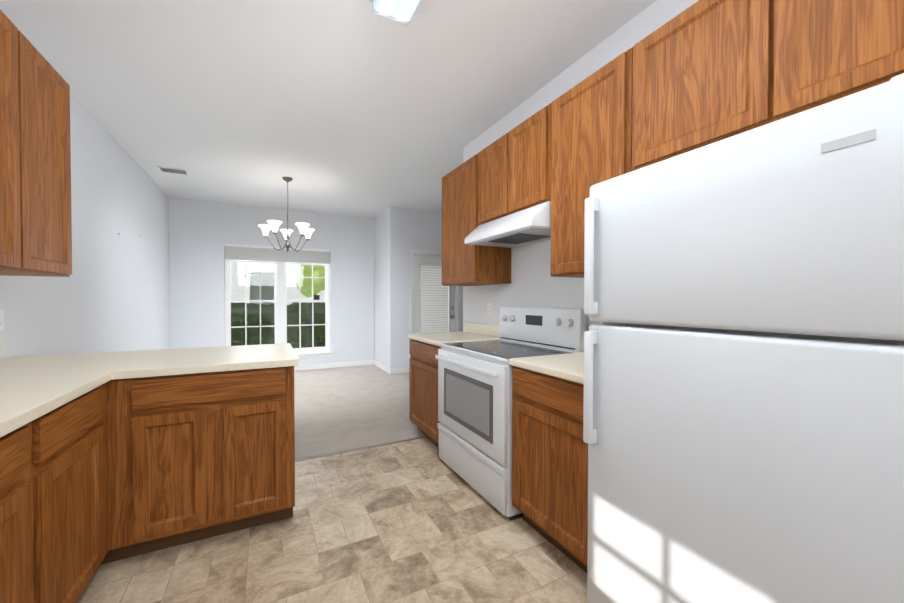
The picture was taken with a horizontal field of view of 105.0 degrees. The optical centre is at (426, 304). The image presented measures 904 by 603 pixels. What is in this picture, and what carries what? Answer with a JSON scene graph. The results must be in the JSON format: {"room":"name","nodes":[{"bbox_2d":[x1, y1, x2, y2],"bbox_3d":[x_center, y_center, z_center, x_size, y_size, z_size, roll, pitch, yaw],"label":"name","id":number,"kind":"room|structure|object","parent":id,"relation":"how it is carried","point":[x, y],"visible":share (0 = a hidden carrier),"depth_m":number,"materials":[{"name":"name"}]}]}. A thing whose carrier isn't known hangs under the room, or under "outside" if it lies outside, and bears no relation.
{"room":"kitchen","nodes":[
{"label":"kitchen","id":0,"kind":"room"},
{"bbox_2d":[0,91,169,358],"bbox_3d":[-2.251,-0.181,1.593,0.120,2.800,8.290,0,1,-25],"label":"wall","id":1,"kind":"structure","parent":0,"point":[111,293],"depth_m":3.06,"materials":[{"name":"white paint"}]},
{"bbox_2d":[0,310,3,330],"bbox_3d":[-2.310,0.086,1.873,0.008,0.114,0.070,0,1,-25],"label":"outlet","id":2,"kind":"object","parent":1,"relation":"attached to","point":[1,320],"visible":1,"depth_m":1.89,"materials":[{"name":"white plastic"}]},
{"bbox_2d":[0,10,71,276],"bbox_3d":[-1.927,-0.679,1.443,0.339,1.060,0.916,0,1,-25],"label":"upper cabinet","id":3,"kind":"object","parent":1,"relation":"attached to","point":[35,199],"visible":1,"depth_m":1.57,"materials":[{"name":"brown wood"}]},
{"bbox_2d":[169,197,373,365],"bbox_3d":[-2.422,-0.239,6.022,3.320,2.800,0.120,0,1,-25],"label":"wall","id":4,"kind":"structure","parent":0,"point":[202,234],"depth_m":5.70,"materials":[{"name":"white paint"}]},
{"bbox_2d":[225,259,332,357],"bbox_3d":[-2.508,-0.023,5.962,1.728,1.921,0.150,0,1,-25],"label":"window","id":5,"kind":"structure","parent":4,"relation":"in","point":[280,300],"depth_m":5.96,"materials":[{"name":"white"}]},
{"bbox_2d":[225,244,329,265],"bbox_3d":[-2.491,-0.843,5.915,1.648,0.281,0.060,0,1,-25],"label":"window blind","id":6,"kind":"object","parent":5,"relation":"attached to","point":[254,254],"visible":0.98,"depth_m":5.86,"materials":[{"name":"white"}]},
{"bbox_2d":[294,360,372,370],"bbox_3d":[-2.434,1.108,5.958,3.170,0.085,0.016,0,1,-25],"label":"baseboard","id":7,"kind":"structure","parent":4,"relation":"attached to","point":[355,363],"depth_m":6.29,"materials":[{"name":"white wood"}]},
{"bbox_2d":[0,0,655,217],"bbox_3d":[0.295,-1.646,2.763,5.740,0.100,8.290,0,1,-25],"label":"ceiling","id":8,"kind":"structure","parent":0,"point":[356,108],"depth_m":2.47,"materials":[{"name":"white paint"}]},
{"bbox_2d":[156,166,189,174],"bbox_3d":[-3.035,-1.607,4.161,0.300,0.015,0.170,0,1,-25],"label":"ceiling vent","id":9,"kind":"object","parent":8,"relation":"in","point":[173,170],"visible":1,"depth_m":4.14,"materials":[{"name":"white metal"}]},
{"bbox_2d":[258,177,314,251],"bbox_3d":[-1.786,-1.153,4.459,0.690,0.930,0.664,0,1,-25],"label":"chandelier","id":10,"kind":"object","parent":8,"relation":"hanging from","point":[302,227],"visible":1,"depth_m":4.38,"materials":[{"name":"white glass"}]},
{"bbox_2d":[369,0,420,26],"bbox_3d":[0.069,-1.534,1.274,0.230,0.084,1.220,0,1,-25],"label":"fluorescent ceiling light","id":11,"kind":"object","parent":8,"relation":"attached to","point":[400,11],"visible":1,"depth_m":1.76,"materials":[{"name":"white plastic"}]},
{"bbox_2d":[77,437,587,602],"bbox_3d":[0.019,1.257,0.625,3.400,0.050,4.580,0,1,-25],"label":"floor","id":12,"kind":"structure","parent":0,"point":[416,521],"depth_m":1.69,"materials":[{"name":"tile"}]},
{"bbox_2d":[0,518,27,602],"bbox_3d":[-1.239,0.933,0.518,0.556,0.600,0.803,0,1,-25],"label":"base cabinet","id":13,"kind":"object","parent":12,"relation":"on","point":[13,535],"depth_m":0.97,"materials":[{"name":"brown wood"}]},
{"bbox_2d":[0,378,135,602],"bbox_3d":[-1.567,0.784,1.172,0.747,0.882,0.662,0,1,-25],"label":"base cabinet","id":14,"kind":"object","parent":12,"relation":"on","point":[92,481],"depth_m":1.27,"materials":[{"name":"brown wood"}]},
{"bbox_2d":[0,341,151,436],"bbox_3d":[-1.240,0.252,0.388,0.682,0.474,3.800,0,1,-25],"label":"countertop","id":15,"kind":"structure","parent":14,"relation":"on","point":[32,388],"depth_m":1.42,"materials":[{"name":"beige laminate"}]},
{"bbox_2d":[116,343,298,378],"bbox_3d":[-1.209,0.312,2.072,0.782,0.038,0.775,0,1,-25],"label":"countertop","id":16,"kind":"structure","parent":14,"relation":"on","point":[161,362],"depth_m":1.85,"materials":[{"name":"beige laminate"}]},
{"bbox_2d":[136,366,294,555],"bbox_3d":[-1.222,0.773,2.008,0.815,0.882,0.635,0,1,-25],"label":"base cabinet","id":17,"kind":"object","parent":12,"relation":"on","point":[215,451],"depth_m":1.75,"materials":[{"name":"brown wood"}]},
{"bbox_2d":[295,436,425,461],"bbox_3d":[-0.497,1.198,2.911,2.160,0.008,0.024,0,1,-25],"label":"threshold strip","id":18,"kind":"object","parent":12,"relation":"on","point":[358,449],"depth_m":2.87,"materials":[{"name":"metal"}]},
{"bbox_2d":[409,339,440,447],"bbox_3d":[0.257,0.759,3.098,0.626,0.882,0.668,0,1,-25],"label":"base cabinet","id":19,"kind":"object","parent":12,"relation":"on","point":[423,389],"visible":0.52,"depth_m":2.97,"materials":[{"name":"brown wood"}]},
{"bbox_2d":[407,322,498,346],"bbox_3d":[0.249,0.248,3.099,0.634,0.138,0.688,0,1,-25],"label":"countertop","id":20,"kind":"structure","parent":19,"relation":"on","point":[472,332],"depth_m":3.08,"materials":[{"name":"beige laminate"}]},
{"bbox_2d":[435,307,586,520],"bbox_3d":[0.527,0.616,2.401,0.690,1.185,0.813,0,1,-25],"label":"range","id":21,"kind":"object","parent":12,"relation":"on","point":[475,382],"visible":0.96,"depth_m":2.22,"materials":[{"name":"white metal"}]},
{"bbox_2d":[512,366,587,572],"bbox_3d":[0.865,0.776,1.795,0.626,0.882,0.566,0,1,-25],"label":"base cabinet","id":22,"kind":"object","parent":12,"relation":"on","point":[549,473],"visible":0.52,"depth_m":1.65,"materials":[{"name":"brown wood"}]},
{"bbox_2d":[509,352,583,383],"bbox_3d":[0.862,0.265,1.787,0.634,0.138,0.566,0,1,-25],"label":"countertop","id":23,"kind":"structure","parent":22,"relation":"on","point":[568,366],"depth_m":1.75,"materials":[{"name":"beige laminate"}]},
{"bbox_2d":[583,73,903,602],"bbox_3d":[1.079,0.379,1.136,0.747,1.693,0.756,0,1,-25],"label":"fridge","id":24,"kind":"object","parent":12,"relation":"on","point":[743,421],"visible":1,"depth_m":0.88,"materials":[{"name":"white metal"}]},
{"bbox_2d":[294,364,425,459],"bbox_3d":[-0.674,1.196,4.875,5.740,0.062,3.710,0,1,-25],"label":"floor carpet","id":25,"kind":"object","parent":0,"point":[338,409],"visible":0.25,"depth_m":3.89,"materials":[{"name":"beige carpet"}]},
{"bbox_2d":[374,206,396,368],"bbox_3d":[-0.746,-0.241,6.214,0.120,2.800,0.950,0,1,-25],"label":"wall","id":26,"kind":"structure","parent":0,"point":[385,287],"depth_m":5.96,"materials":[{"name":"white paint"}]},
{"bbox_2d":[373,360,390,373],"bbox_3d":[-0.793,1.105,6.181,0.016,0.085,0.922,0,1,-25],"label":"baseboard","id":27,"kind":"structure","parent":26,"relation":"attached to","point":[388,370],"depth_m":6.12,"materials":[{"name":"white wood"}]},
{"bbox_2d":[397,207,462,367],"bbox_3d":[0.526,-0.243,6.350,2.300,2.800,0.120,0,1,-25],"label":"wall","id":28,"kind":"structure","parent":0,"point":[417,229],"depth_m":5.89,"materials":[{"name":"white paint"}]},
{"bbox_2d":[391,367,408,373],"bbox_3d":[-0.441,1.109,5.843,0.325,0.085,0.012,0,1,-25],"label":"baseboard","id":29,"kind":"structure","parent":28,"relation":"attached to","point":[396,370],"depth_m":5.83,"materials":[{"name":"white"}]},
{"bbox_2d":[414,255,454,333],"bbox_3d":[0.153,0.139,6.126,0.846,2.003,0.126,0,1,-25],"label":"patio door","id":30,"kind":"structure","parent":28,"relation":"in","point":[434,305],"depth_m":6.13,"materials":[{"name":"white"}]},
{"bbox_2d":[410,249,460,333],"bbox_3d":[0.145,0.105,6.167,1.000,2.110,0.138,0,1,-25],"label":"door frame","id":31,"kind":"structure","parent":28,"relation":"attached to","point":[413,252],"depth_m":5.98,"materials":[{"name":"white wood"}]},
{"bbox_2d":[463,0,698,330],"bbox_3d":[1.455,-0.178,1.409,0.120,2.800,4.820,0,1,-25],"label":"wall","id":32,"kind":"structure","parent":0,"point":[533,284],"depth_m":2.54,"materials":[{"name":"white paint"}]},
{"bbox_2d":[442,154,510,285],"bbox_3d":[0.428,-0.690,3.050,0.338,1.020,0.654,0,1,-25],"label":"upper cabinet","id":33,"kind":"object","parent":32,"relation":"attached to","point":[463,264],"depth_m":2.89,"materials":[{"name":"brown wood"}]},
{"bbox_2d":[487,303,491,314],"bbox_3d":[0.575,0.039,3.143,0.008,0.114,0.070,0,1,-25],"label":"outlet","id":34,"kind":"object","parent":32,"relation":"attached to","point":[489,308],"visible":1,"depth_m":3.14,"materials":[{"name":"white plastic"}]},
{"bbox_2d":[478,104,549,223],"bbox_3d":[0.710,-0.907,2.444,0.338,0.570,0.751,0,1,-25],"label":"upper cabinet","id":35,"kind":"object","parent":32,"relation":"attached to","point":[514,170],"depth_m":2.30,"materials":[{"name":"brown wood"}]},
{"bbox_2d":[465,201,550,247],"bbox_3d":[0.656,-0.538,2.425,0.457,0.164,0.740,0,1,-25],"label":"range hood","id":36,"kind":"object","parent":35,"relation":"attached to","point":[530,225],"visible":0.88,"depth_m":2.27,"materials":[{"name":"white metal"}]},
{"bbox_2d":[538,43,637,277],"bbox_3d":[0.975,-0.675,1.880,0.338,1.020,0.569,0,1,-25],"label":"upper cabinet","id":37,"kind":"object","parent":32,"relation":"attached to","point":[594,123],"depth_m":1.81,"materials":[{"name":"brown wood"}]},
{"bbox_2d":[638,0,903,168],"bbox_3d":[1.287,-0.891,1.209,0.338,0.570,0.976,0,1,-25],"label":"upper cabinet","id":38,"kind":"object","parent":32,"relation":"attached to","point":[699,74],"depth_m":1.18,"materials":[{"name":"brown wood"}]},
{"label":"outside","id":39,"kind":"structure","parent":0,"visible":0},
{"bbox_3d":[-6.431,1.364,13.541,80.000,0.100,110.000,0,1,-25],"label":"ground","id":40,"kind":"structure","parent":39,"visible":0},
{"bbox_2d":[231,260,324,304],"bbox_3d":[-8.276,-3.643,19.788,31.000,9.750,9.800,0,1,-25],"label":"building","id":41,"kind":"structure","parent":40,"relation":"on","point":[255,291],"depth_m":15.26,"materials":[{"name":"white"}]},
{"bbox_2d":[231,302,324,347],"bbox_3d":[-2.924,0.651,8.381,16.137,1.460,1.039,0,1,-25],"label":"hedge","id":42,"kind":"object","parent":40,"relation":"on","point":[319,316],"depth_m":7.70,"materials":[{"name":"green plant"}]},
{"bbox_2d":[295,263,324,299],"bbox_3d":[-4.589,-0.735,14.068,1.547,4.082,1.519,0,1,-25],"label":"tree","id":43,"kind":"object","parent":40,"relation":"on","point":[304,270],"depth_m":13.66,"materials":[{"name":"green plant"}]}
]}

